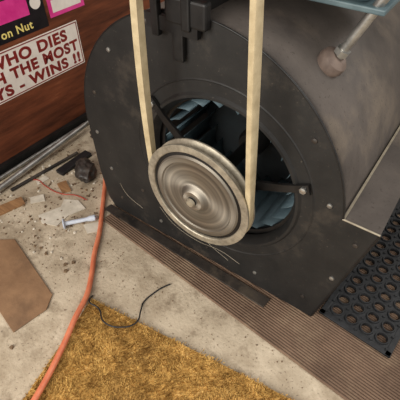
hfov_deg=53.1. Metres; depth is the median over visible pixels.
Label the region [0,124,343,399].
floor
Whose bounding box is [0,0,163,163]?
wall
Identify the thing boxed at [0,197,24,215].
scrap
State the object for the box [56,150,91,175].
strip
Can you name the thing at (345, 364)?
floor mat
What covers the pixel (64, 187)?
scrap
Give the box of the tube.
[0,123,86,191]
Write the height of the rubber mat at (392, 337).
0.010 m
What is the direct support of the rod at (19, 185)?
on the floor
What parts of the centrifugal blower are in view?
bearing arm, bearing arm, plate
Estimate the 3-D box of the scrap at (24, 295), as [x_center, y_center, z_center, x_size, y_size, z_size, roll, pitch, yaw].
[-0.460,0.173,0.955,0.120,0.003,0.309,-35,54,-30]
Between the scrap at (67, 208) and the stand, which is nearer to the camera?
the stand
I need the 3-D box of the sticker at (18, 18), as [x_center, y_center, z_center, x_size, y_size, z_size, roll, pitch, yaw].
[-0.517,-0.446,1.018,0.001,0.100,0.300,27,51,24]
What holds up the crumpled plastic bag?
on the floor
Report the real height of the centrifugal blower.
0.606 m
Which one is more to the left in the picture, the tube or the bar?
the tube
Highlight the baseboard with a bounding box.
[0,112,87,175]
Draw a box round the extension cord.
[31,179,106,399]
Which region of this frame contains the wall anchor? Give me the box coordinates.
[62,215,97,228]
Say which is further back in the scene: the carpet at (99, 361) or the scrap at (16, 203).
the scrap at (16, 203)
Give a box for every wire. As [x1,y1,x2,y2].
[33,179,86,199]
[88,284,169,327]
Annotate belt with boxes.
[129,0,263,230]
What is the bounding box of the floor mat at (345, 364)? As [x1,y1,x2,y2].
[103,208,399,399]
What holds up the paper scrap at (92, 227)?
on the floor
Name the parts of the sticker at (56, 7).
white panel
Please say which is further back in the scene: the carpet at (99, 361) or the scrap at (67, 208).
the scrap at (67, 208)
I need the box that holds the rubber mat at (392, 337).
[319,198,399,357]
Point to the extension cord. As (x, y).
(44, 382)
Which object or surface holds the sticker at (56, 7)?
attached to the wall
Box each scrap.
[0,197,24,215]
[0,239,51,331]
[30,194,44,203]
[36,176,49,184]
[38,199,85,225]
[57,180,70,192]
[84,222,98,233]
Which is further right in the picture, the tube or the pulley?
the pulley
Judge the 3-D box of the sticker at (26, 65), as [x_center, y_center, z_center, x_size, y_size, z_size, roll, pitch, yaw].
[-0.496,-0.374,1.131,0.001,0.133,0.422,27,51,24]
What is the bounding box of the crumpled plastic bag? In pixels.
[74,157,96,182]
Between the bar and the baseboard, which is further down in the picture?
the bar
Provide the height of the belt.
0.646 m
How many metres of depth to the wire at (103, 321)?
0.87 m
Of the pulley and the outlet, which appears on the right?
the outlet
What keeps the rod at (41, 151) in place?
on the floor
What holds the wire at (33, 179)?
on the floor
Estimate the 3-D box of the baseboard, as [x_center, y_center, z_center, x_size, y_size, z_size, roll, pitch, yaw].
[-0.453,-0.232,1.342,0.015,0.030,2.900,27,51,24]
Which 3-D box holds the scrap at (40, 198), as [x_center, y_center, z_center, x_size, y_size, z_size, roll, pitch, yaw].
[-0.460,-0.002,1.131,0.039,0.002,0.029,-15,47,-15]
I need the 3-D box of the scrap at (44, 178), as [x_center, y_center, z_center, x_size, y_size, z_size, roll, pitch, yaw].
[-0.470,-0.059,1.188,0.021,0.002,0.040,33,54,28]
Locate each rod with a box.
[0,120,88,180]
[10,151,77,191]
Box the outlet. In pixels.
[310,130,399,315]
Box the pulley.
[148,138,254,245]
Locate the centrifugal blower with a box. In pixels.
[84,0,399,315]
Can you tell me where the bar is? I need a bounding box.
[104,204,269,307]
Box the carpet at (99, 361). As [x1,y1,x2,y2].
[22,298,293,399]
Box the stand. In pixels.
[310,0,399,77]
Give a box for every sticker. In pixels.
[0,0,48,45]
[0,20,84,104]
[46,0,83,17]

